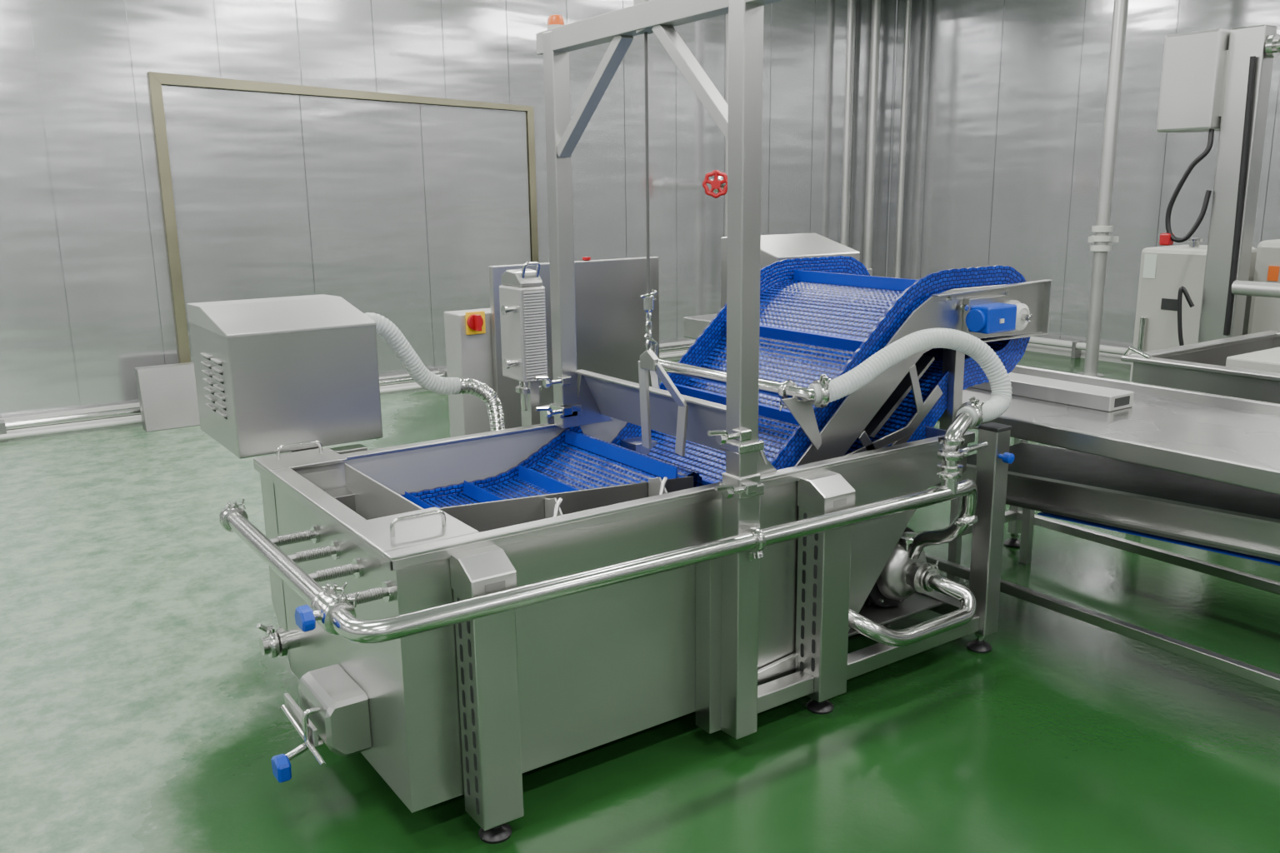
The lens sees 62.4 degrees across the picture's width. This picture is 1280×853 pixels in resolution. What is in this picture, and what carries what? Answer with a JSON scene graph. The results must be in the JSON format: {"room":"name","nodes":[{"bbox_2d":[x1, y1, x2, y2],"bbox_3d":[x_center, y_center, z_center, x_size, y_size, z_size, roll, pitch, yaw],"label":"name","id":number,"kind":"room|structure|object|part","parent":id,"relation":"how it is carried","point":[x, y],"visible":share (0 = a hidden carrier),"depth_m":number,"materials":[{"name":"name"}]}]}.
{"room":"factory floor","nodes":[
{"label":"factory floor","id":0,"kind":"room"},
{"bbox_2d":[0,0,896,419],"bbox_3d":[-2.882,-2.012,8.165,13.850,3.700,0.100,-9,15,-34],"label":"wall","id":1,"kind":"structure","parent":0,"point":[86,297],"depth_m":8.32,"materials":[{"name":"metal"}]},
{"bbox_2d":[147,71,190,363],"bbox_3d":[-3.456,-1.360,7.808,0.075,2.399,0.043,-9,15,-34],"label":"frame","id":2,"kind":"object","parent":1,"relation":"attached to","point":[155,87],"visible":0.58,"depth_m":7.75,"materials":[{"name":"beige metal"}]},
{"bbox_2d":[161,85,314,362],"bbox_3d":[-3.023,-1.400,8.120,0.986,2.290,0.019,-9,15,-34],"label":"door panel","id":3,"kind":"object","parent":1,"relation":"attached to","point":[237,157],"visible":0.58,"depth_m":8.02,"materials":[{"name":"metal"}]},
{"bbox_2d":[149,71,533,111],"bbox_3d":[-2.222,-2.648,8.404,3.108,0.180,0.043,-9,15,-34],"label":"panel frame","id":4,"kind":"object","parent":1,"relation":"attached to","point":[163,78],"visible":1,"depth_m":8.16,"materials":[{"name":"beige metal"}]},
{"bbox_2d":[0,340,695,434],"bbox_3d":[-2.804,-0.253,8.478,13.850,0.130,0.100,-9,15,-34],"label":"baseboard","id":5,"kind":"structure","parent":1,"relation":"attached to","point":[134,405],"depth_m":7.70,"materials":[{"name":"grey ceramic"}]},
{"bbox_2d":[299,95,434,377],"bbox_3d":[-2.210,-1.518,8.671,0.986,2.258,0.019,-9,15,-34],"label":"door panel","id":6,"kind":"object","parent":1,"relation":"attached to","point":[363,162],"visible":0.82,"depth_m":8.62,"materials":[{"name":"metal"}]},
{"bbox_2d":[420,104,530,370],"bbox_3d":[-1.396,-1.636,9.223,0.986,2.226,0.019,-9,15,-34],"label":"door panel","id":7,"kind":"object","parent":1,"relation":"attached to","point":[475,160],"visible":0.76,"depth_m":9.13,"materials":[{"name":"metal"}]},
{"bbox_2d":[525,107,538,261],"bbox_3d":[-0.955,-1.702,9.508,0.060,2.259,0.043,-9,15,-34],"label":"frame","id":8,"kind":"object","parent":1,"relation":"attached to","point":[530,113],"visible":0.58,"depth_m":9.39,"materials":[{"name":"beige metal"}]},
{"bbox_2d":[701,137,727,236],"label":"valve","id":9,"kind":"object","parent":1,"relation":"on","point":[717,182],"depth_m":9.93,"materials":[{"name":"red metal"}]},
{"bbox_2d":[0,350,1279,852],"bbox_3d":[0.731,0.939,3.524,14.050,0.100,12.700,-9,15,-34],"label":"floor","id":10,"kind":"structure","parent":0,"point":[141,702],"depth_m":3.34,"materials":[{"name":"green paint"}]},
{"bbox_2d":[134,361,199,432],"bbox_3d":[-3.369,-0.223,7.672,0.480,0.440,0.199,-9,15,-34],"label":"panel","id":11,"kind":"object","parent":10,"relation":"on","point":[167,397],"visible":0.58,"depth_m":7.59,"materials":[{"name":"silver metal"}]},
{"bbox_2d":[0,343,693,442],"bbox_3d":[-2.767,-0.235,8.383,13.400,0.135,0.140,-9,15,-34],"label":"conduit pipe","id":12,"kind":"object","parent":10,"relation":"on","point":[8,426],"visible":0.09,"depth_m":7.56,"materials":[{"name":"silver metal"}]},
{"bbox_2d":[499,261,548,426],"bbox_3d":[-0.453,0.067,4.066,0.160,1.392,0.177,-9,15,-34],"label":"box","id":13,"kind":"object","parent":10,"relation":"on","point":[522,294],"visible":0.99,"depth_m":3.93,"materials":[{"name":"silver metal"}]},
{"bbox_2d":[500,261,542,287],"bbox_3d":[-0.441,-0.572,3.942,0.095,0.092,0.167,-9,15,-34],"label":"hood","id":14,"kind":"object","parent":13,"relation":"attached to","point":[523,277],"depth_m":3.90,"materials":[{"name":"silver metal"}]},
{"bbox_2d":[515,380,541,410],"bbox_3d":[-0.424,-0.125,4.030,0.100,0.120,0.100,-9,15,-34],"label":"outlet","id":15,"kind":"object","parent":13,"relation":"attached to","point":[529,391],"depth_m":3.99,"materials":[{"name":"silver metal"}]},
{"bbox_2d":[444,256,659,437],"bbox_3d":[-0.380,-0.128,5.038,1.050,1.341,0.230,-9,15,-34],"label":"cabinet","id":16,"kind":"object","parent":10,"relation":"on","point":[611,321],"visible":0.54,"depth_m":4.90,"materials":[{"name":"silver metal"}]},
{"bbox_3d":[-0.723,-0.458,4.636,0.070,0.070,0.022,-9,15,-34],"label":"isolator knob","id":17,"kind":"part","parent":16,"relation":"part of","materials":[{"name":"red paint"}]},
{"bbox_3d":[-0.725,-0.457,4.657,0.090,0.100,0.016,-9,15,-34],"label":"isolator plate","id":18,"kind":"part","parent":16,"relation":"part of","materials":[{"name":"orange plastic"}]},
{"bbox_2d":[219,328,1014,844],"bbox_3d":[-0.194,0.250,3.714,2.481,1.183,1.912,-9,15,-34],"label":"washing machine","id":19,"kind":"object","parent":10,"relation":"on","point":[467,616],"visible":0.99,"depth_m":3.06,"materials":[{"name":"silver metal"}]},
{"bbox_3d":[-1.172,0.633,3.303,0.015,0.051,0.055,6,14,28],"label":"drain lever","id":20,"kind":"part","parent":19,"relation":"part of","materials":[{"name":"silver metal"}]},
{"bbox_3d":[-0.949,0.902,2.797,0.035,0.063,0.069,-9,15,-34],"label":"drain knob","id":21,"kind":"part","parent":19,"relation":"part of","materials":[{"name":"blue plastic"}]},
{"bbox_3d":[-1.121,0.076,3.479,0.152,0.048,0.012,-9,15,-34],"label":"lid handle","id":22,"kind":"part","parent":19,"relation":"part of","materials":[{"name":"silver metal"}]},
{"bbox_3d":[-1.261,0.055,3.780,0.100,0.030,0.510,-9,15,-34],"label":"blower bracket arm","id":23,"kind":"part","parent":19,"relation":"part of","materials":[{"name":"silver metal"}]},
{"bbox_3d":[-1.114,0.109,3.462,0.249,0.012,0.192,-9,15,-34],"label":"lid","id":24,"kind":"part","parent":19,"relation":"part of","materials":[{"name":"silver metal"}]},
{"bbox_3d":[-0.909,0.867,2.843,0.020,0.039,0.105,11,17,43],"label":"drain stem","id":25,"kind":"part","parent":19,"relation":"part of","materials":[{"name":"silver metal"}]},
{"bbox_3d":[-0.913,0.833,2.858,0.014,0.034,0.341,-9,15,-34],"label":"drain rod","id":26,"kind":"part","parent":19,"relation":"part of","materials":[{"name":"silver metal"}]},
{"bbox_3d":[-0.767,0.438,2.418,0.030,0.050,0.066,-9,15,-34],"label":"valve knob","id":27,"kind":"part","parent":19,"relation":"part of","materials":[{"name":"blue plastic"}]},
{"bbox_3d":[-0.877,0.808,2.828,0.048,0.116,0.016,-9,15,-34],"label":"drain handle","id":28,"kind":"part","parent":19,"relation":"part of","materials":[{"name":"silver metal"}]},
{"bbox_3d":[-0.740,0.436,2.446,0.024,0.033,0.071,9,16,37],"label":"valve stem","id":29,"kind":"part","parent":19,"relation":"part of","materials":[{"name":"silver metal"}]},
{"bbox_3d":[-0.917,0.547,3.090,0.008,0.685,1.162,-9,15,-34],"label":"tank","id":30,"kind":"part","parent":19,"relation":"part of","materials":[{"name":"silver metal"}]},
{"bbox_3d":[-0.961,0.519,3.502,0.100,0.630,0.100,-9,15,-34],"label":"leg","id":31,"kind":"part","parent":19,"relation":"part of","materials":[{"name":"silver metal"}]},
{"bbox_2d":[186,294,505,459],"bbox_3d":[-1.046,-0.144,3.946,1.062,0.672,0.546,-9,15,-34],"label":"air blower","id":32,"kind":"object","parent":19,"relation":"on","point":[271,373],"visible":0.88,"depth_m":3.60,"materials":[{"name":"silver metal"}]},
{"bbox_3d":[-0.591,0.268,2.733,0.257,0.012,0.270,-9,15,-34],"label":"lid","id":33,"kind":"part","parent":19,"relation":"part of","materials":[{"name":"silver metal"}]},
{"bbox_3d":[-0.566,0.246,2.696,0.152,0.048,0.012,-9,15,-34],"label":"lid handle","id":34,"kind":"part","parent":19,"relation":"part of","materials":[{"name":"silver metal"}]},
{"bbox_3d":[-0.384,0.700,2.690,0.115,0.640,0.115,-9,15,-34],"label":"leg post","id":35,"kind":"part","parent":19,"relation":"part of","materials":[{"name":"silver metal"}]},
{"bbox_3d":[-0.189,0.385,3.191,0.880,0.450,0.006,-9,15,-34],"label":"divider plate","id":36,"kind":"part","parent":19,"relation":"part of","materials":[{"name":"silver metal"}]},
{"bbox_3d":[0.001,0.361,4.150,0.100,0.630,0.100,-9,15,-34],"label":"leg","id":37,"kind":"part","parent":19,"relation":"part of","materials":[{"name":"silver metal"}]},
{"bbox_2d":[534,0,783,739],"bbox_3d":[0.053,-0.258,3.405,0.510,2.183,1.302,-9,15,-34],"label":"gantry","id":38,"kind":"object","parent":19,"relation":"attached to","point":[732,428],"visible":0.99,"depth_m":3.09,"materials":[{"name":"silver metal"}]},
{"bbox_3d":[-0.337,-0.163,3.726,0.023,0.037,0.079,11,17,42],"label":"toggle lever","id":39,"kind":"part","parent":38,"relation":"part of","materials":[{"name":"silver metal"}]},
{"bbox_3d":[-0.336,-0.056,3.750,0.023,0.037,0.079,11,17,42],"label":"toggle lever","id":40,"kind":"part","parent":38,"relation":"part of","materials":[{"name":"silver metal"}]},
{"bbox_3d":[-0.279,-0.669,3.733,0.067,1.370,0.066,-9,15,-34],"label":"post","id":41,"kind":"part","parent":38,"relation":"part of","materials":[{"name":"silver metal"}]},
{"bbox_3d":[-0.277,-0.052,3.883,0.090,0.020,0.090,-9,15,-34],"label":"clamp plate","id":42,"kind":"part","parent":38,"relation":"part of","materials":[{"name":"silver metal"}]},
{"bbox_3d":[-0.173,-0.109,3.905,0.169,0.199,0.008,-9,15,-34],"label":"cross plate","id":43,"kind":"part","parent":38,"relation":"part of","materials":[{"name":"silver metal"}]},
{"bbox_3d":[0.084,-0.044,3.530,0.089,0.170,0.930,-9,15,-34],"label":"cross plate","id":44,"kind":"part","parent":38,"relation":"part of","materials":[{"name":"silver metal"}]},
{"bbox_3d":[0.214,0.024,2.844,0.023,0.037,0.079,11,17,42],"label":"toggle lever","id":45,"kind":"part","parent":38,"relation":"part of","materials":[{"name":"silver metal"}]},
{"bbox_3d":[0.236,0.173,2.885,0.023,0.037,0.079,11,17,42],"label":"toggle lever","id":46,"kind":"part","parent":38,"relation":"part of","materials":[{"name":"silver metal"}]},
{"bbox_3d":[0.281,-0.429,2.863,0.068,1.470,0.064,-9,15,-34],"label":"post","id":47,"kind":"part","parent":38,"relation":"part of","materials":[{"name":"silver metal"}]},
{"bbox_3d":[0.348,0.050,3.170,0.169,0.199,0.008,-9,15,-34],"label":"cross plate","id":48,"kind":"part","parent":38,"relation":"part of","materials":[{"name":"silver metal"}]},
{"bbox_3d":[0.414,0.831,3.282,0.290,0.055,0.060,-9,15,-34],"label":"rail","id":49,"kind":"part","parent":19,"relation":"part of","materials":[{"name":"silver metal"}]},
{"bbox_3d":[0.578,0.542,3.339,0.122,0.640,0.115,-9,15,-34],"label":"leg post","id":50,"kind":"part","parent":19,"relation":"part of","materials":[{"name":"silver metal"}]},
{"bbox_2d":[610,255,1052,484],"bbox_3d":[0.656,-0.029,4.043,1.642,1.148,1.045,-9,15,-34],"label":"conveyor","id":51,"kind":"object","parent":19,"relation":"attached to","point":[827,316],"visible":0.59,"depth_m":3.87,"materials":[{"name":"blue plastic"}]},
{"bbox_3d":[0.477,-0.259,4.466,1.399,0.746,0.008,-9,15,-34],"label":"frame","id":52,"kind":"part","parent":51,"relation":"part of","materials":[{"name":"silver metal"}]},
{"bbox_3d":[0.716,-0.175,4.100,0.325,0.260,0.790,-9,15,-34],"label":"drip plate","id":53,"kind":"part","parent":51,"relation":"part of","materials":[{"name":"silver metal"}]},
{"bbox_3d":[0.984,-0.103,3.752,1.399,0.746,0.008,-9,15,-34],"label":"frame","id":54,"kind":"part","parent":51,"relation":"part of","materials":[{"name":"silver metal"}]},
{"bbox_3d":[1.152,-0.101,3.909,0.050,0.430,0.060,-9,15,-34],"label":"support post","id":55,"kind":"part","parent":51,"relation":"part of","materials":[{"name":"silver metal"}]},
{"bbox_2d":[848,592,941,636],"bbox_3d":[0.745,0.660,3.940,0.610,0.010,0.450,-9,15,-34],"label":"shelf","id":56,"kind":"object","parent":19,"relation":"attached to","point":[918,602],"depth_m":3.87,"materials":[{"name":"silver metal"}]},
{"bbox_2d":[898,531,917,552],"bbox_3d":[0.961,0.422,3.787,0.090,0.068,0.090,-9,15,-34],"label":"outlet","id":57,"kind":"object","parent":19,"relation":"attached to","point":[907,542],"depth_m":3.76,"materials":[{"name":"silver metal"}]},
{"bbox_3d":[0.916,0.749,3.620,0.688,0.055,0.060,-9,15,-34],"label":"rail","id":58,"kind":"part","parent":19,"relation":"part of","materials":[{"name":"silver metal"}]},
{"bbox_3d":[0.861,0.005,4.135,0.008,0.130,1.002,-9,15,-34],"label":"tank","id":59,"kind":"part","parent":19,"relation":"part of","materials":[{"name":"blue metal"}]},
{"bbox_3d":[1.092,0.073,3.481,0.171,0.020,0.020,-12,17,-40],"label":"gauge stem","id":60,"kind":"part","parent":19,"relation":"part of","materials":[{"name":"silver metal"}]},
{"bbox_3d":[1.235,0.755,3.836,0.022,0.050,0.022,-9,15,-34],"label":"foot stem","id":61,"kind":"part","parent":19,"relation":"part of","materials":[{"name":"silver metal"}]},
{"bbox_3d":[1.234,0.370,3.745,0.075,0.760,0.080,-9,15,-34],"label":"leg","id":62,"kind":"part","parent":19,"relation":"part of","materials":[{"name":"silver metal"}]},
{"bbox_3d":[1.254,0.106,3.619,0.036,0.036,0.050,-9,15,-34],"label":"blue knob","id":63,"kind":"part","parent":19,"relation":"part of","materials":[{"name":"blue plastic"}]},
{"bbox_2d":[683,313,717,339],"bbox_3d":[1.198,-0.668,8.986,1.700,0.620,0.500,-9,15,-34],"label":"electrical box","id":64,"kind":"object","parent":10,"relation":"on","point":[693,326],"visible":0.09,"depth_m":8.56,"materials":[{"name":"silver metal"}]},
{"bbox_2d":[725,13,728,104],"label":"pipe","id":65,"kind":"object","parent":10,"relation":"on","point":[727,15],"depth_m":10.13,"materials":[{"name":"silver metal"}]},
{"bbox_2d":[720,233,859,309],"bbox_3d":[0.717,-0.206,5.134,0.520,1.425,0.400,-9,15,-34],"label":"hood","id":66,"kind":"object","parent":10,"relation":"on","point":[778,247],"visible":0.06,"depth_m":4.95,"materials":[{"name":"silver metal"}]},
{"bbox_2d":[840,0,854,246],"bbox_3d":[2.218,-2.798,11.377,0.096,3.700,0.096,-9,15,-34],"label":"riser pipe","id":67,"kind":"object","parent":10,"relation":"on","point":[850,16],"visible":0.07,"depth_m":11.25,"materials":[{"name":"silver metal"}]},
{"bbox_2d":[863,0,880,269],"bbox_3d":[2.530,-2.850,11.587,0.120,3.700,0.120,-9,15,-34],"label":"riser pipe","id":68,"kind":"object","parent":10,"relation":"on","point":[876,4],"visible":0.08,"depth_m":11.47,"materials":[{"name":"silver metal"}]},
{"bbox_2d":[894,0,911,278],"bbox_3d":[2.889,-2.871,11.663,0.092,3.700,0.092,-9,15,-34],"label":"riser pipe","id":69,"kind":"object","parent":10,"relation":"on","point":[907,2],"visible":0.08,"depth_m":11.57,"materials":[{"name":"silver metal"}]},
{"bbox_2d":[1028,336,1132,358],"bbox_3d":[6.276,-0.112,7.293,0.100,0.160,11.600,-9,15,-34],"label":"conduit pipe","id":70,"kind":"object","parent":10,"relation":"on","point":[1076,347],"visible":0.22,"depth_m":10.18,"materials":[{"name":"metal"}]},
{"bbox_2d":[925,365,1279,691],"bbox_3d":[2.037,0.390,3.750,0.898,0.840,3.365,-9,15,-34],"label":"table","id":71,"kind":"object","parent":10,"relation":"on","point":[1235,441],"visible":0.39,"depth_m":3.80,"materials":[{"name":"silver metal"}]},
{"bbox_3d":[1.744,0.142,4.855,0.045,0.725,0.045,-9,15,-34],"label":"table leg","id":72,"kind":"part","parent":71,"relation":"part of","materials":[{"name":"silver metal"}]},
{"bbox_2d":[968,372,1134,411],"bbox_3d":[1.594,-0.173,4.418,0.160,0.060,0.900,-9,15,-34],"label":"beam","id":73,"kind":"structure","parent":71,"relation":"on","point":[1096,397],"depth_m":4.19,"materials":[{"name":"silver metal"}]},
{"bbox_2d":[1114,395,1129,407],"bbox_3d":[1.851,-0.096,4.056,0.100,0.034,0.002,-9,15,-34],"label":"beam slot","id":74,"kind":"object","parent":73,"relation":"attached to","point":[1123,401],"depth_m":4.05,"materials":[{"name":"grey metal"}]},
{"bbox_3d":[1.831,0.746,3.410,0.035,0.040,2.590,-9,15,-34],"label":"rail","id":75,"kind":"part","parent":71,"relation":"part of","materials":[{"name":"silver metal"}]},
{"bbox_3d":[2.497,0.637,3.859,0.035,0.040,2.590,-9,15,-34],"label":"rail","id":76,"kind":"part","parent":71,"relation":"part of","materials":[{"name":"silver metal"}]},
{"bbox_2d":[1076,0,1129,377],"bbox_3d":[3.910,-2.241,8.813,0.231,3.700,0.220,-9,15,-34],"label":"pipe","id":77,"kind":"object","parent":10,"relation":"on","point":[1102,237],"visible":0.88,"depth_m":8.84,"materials":[{"name":"silver metal"}]},
{"bbox_2d":[932,441,1279,583],"bbox_3d":[2.180,0.513,3.526,0.610,0.695,2.600,-9,15,-34],"label":"conveyor","id":78,"kind":"object","parent":10,"relation":"on","point":[1060,483],"visible":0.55,"depth_m":3.77,"materials":[{"name":"silver metal"}]},
{"bbox_3d":[1.311,0.469,4.394,0.035,0.420,0.040,-9,15,-34],"label":"conveyor leg","id":79,"kind":"part","parent":78,"relation":"part of","materials":[{"name":"silver metal"}]},
{"bbox_3d":[1.714,0.403,4.666,0.035,0.420,0.040,-9,15,-34],"label":"conveyor leg","id":80,"kind":"part","parent":78,"relation":"part of","materials":[{"name":"silver metal"}]},
{"bbox_2d":[1130,237,1257,382],"bbox_3d":[3.563,-0.569,6.863,0.590,1.305,0.480,-9,15,-34],"label":"cabinet","id":81,"kind":"object","parent":10,"relation":"on","point":[1163,270],"visible":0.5,"depth_m":6.69,"materials":[{"name":"white metal"}]},
{"bbox_2d":[1177,285,1194,345],"bbox_3d":[3.133,-0.573,6.091,0.092,0.469,0.046,6,15,29],"label":"cable","id":82,"kind":"object","parent":81,"relation":"attached to","point":[1182,289],"visible":0.81,"depth_m":6.08,"materials":[{"name":"black rubber"}]},
{"bbox_2d":[1120,330,1279,404],"bbox_3d":[3.333,0.124,4.701,1.430,0.910,1.788,-9,15,-34],"label":"trough","id":83,"kind":"object","parent":10,"relation":"on","point":[1245,367],"visible":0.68,"depth_m":4.79,"materials":[{"name":"silver metal"}]},
{"bbox_2d":[1197,24,1277,343],"bbox_3d":[3.335,-0.961,5.987,0.130,2.460,0.190,-9,15,-34],"label":"column","id":84,"kind":"structure","parent":10,"relation":"on","point":[1245,42],"depth_m":5.85,"materials":[{"name":"silver metal"}]},
{"bbox_2d":[1218,50,1228,116],"bbox_3d":[3.267,-1.900,5.859,0.130,0.350,0.020,-9,15,-34],"label":"box mount","id":85,"kind":"object","parent":84,"relation":"attached to","point":[1227,51],"visible":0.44,"depth_m":5.82,"materials":[{"name":"silver metal"}]},
{"bbox_2d":[1156,28,1229,133],"bbox_3d":[3.172,-1.948,5.987,0.270,0.530,0.320,-9,15,-34],"label":"switch box","id":86,"kind":"object","parent":85,"relation":"attached to","point":[1193,62],"visible":0.76,"depth_m":5.89,"materials":[{"name":"silver metal"}]},
{"bbox_2d":[1165,129,1214,242],"bbox_3d":[3.119,-1.360,5.996,0.228,0.625,0.049,9,16,38],"label":"cable","id":87,"kind":"object","parent":86,"relation":"hanging from","point":[1211,133],"visible":1,"depth_m":5.99,"materials":[{"name":"black rubber"}]},
{"bbox_2d":[1159,233,1174,245],"bbox_3d":[3.055,-1.086,6.128,0.060,0.070,0.060,-9,15,-34],"label":"plug","id":88,"kind":"object","parent":87,"relation":"attached to","point":[1165,238],"visible":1,"depth_m":6.11,"materials":[{"name":"red paint"}]},
{"bbox_2d":[1223,55,1255,335],"bbox_3d":[3.298,-1.250,5.817,0.028,1.500,0.048,-9,15,-34],"label":"cable","id":89,"kind":"object","parent":84,"relation":"attached to","point":[1252,59],"visible":1,"depth_m":5.80,"materials":[{"name":"black rubber"}]},
{"bbox_2d":[1231,38,1279,298],"bbox_3d":[3.743,-0.799,5.421,0.270,2.385,1.720,-9,15,-34],"label":"pipe","id":90,"kind":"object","parent":10,"relation":"on","point":[1238,287],"depth_m":5.77,"materials":[{"name":"silver metal"}]},
{"bbox_3d":[3.743,-0.648,5.304,0.080,0.080,1.480,-9,15,-34],"label":"arm","id":91,"kind":"part","parent":90,"relation":"part of","materials":[{"name":"silver metal"}]},
{"bbox_2d":[1265,34,1279,58],"bbox_3d":[3.386,-2.031,5.641,0.120,0.120,0.030,-9,15,-34],"label":"flange","id":92,"kind":"object","parent":90,"relation":"attached to","point":[1270,52],"visible":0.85,"depth_m":5.61,"materials":[{"name":"silver metal"}]},
{"bbox_3d":[3.765,-1.916,5.107,0.070,0.070,1.380,-9,15,-34],"label":"arm","id":93,"kind":"part","parent":90,"relation":"part of","materials":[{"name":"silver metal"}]},
{"bbox_2d":[1247,239,1279,334],"bbox_3d":[4.278,-0.494,6.527,0.607,1.290,0.780,-9,15,-34],"label":"cabinet","id":94,"kind":"object","parent":10,"relation":"on","point":[1264,316],"visible":0.35,"depth_m":6.52,"materials":[{"name":"white metal"}]},
{"bbox_2d":[886,0,1279,348],"bbox_3d":[6.439,-1.855,6.968,0.100,3.700,12.500,-9,15,-34],"label":"wall","id":95,"kind":"structure","parent":0,"point":[1007,98],"depth_m":10.32,"materials":[{"name":"metal"}]},
{"bbox_2d":[1025,343,1131,364],"bbox_3d":[6.378,-0.101,7.306,0.100,0.130,12.500,-9,15,-34],"label":"baseboard","id":96,"kind":"structure","parent":95,"relation":"attached to","point":[1033,347],"depth_m":10.39,"materials":[{"name":"grey ceramic"}]}
]}

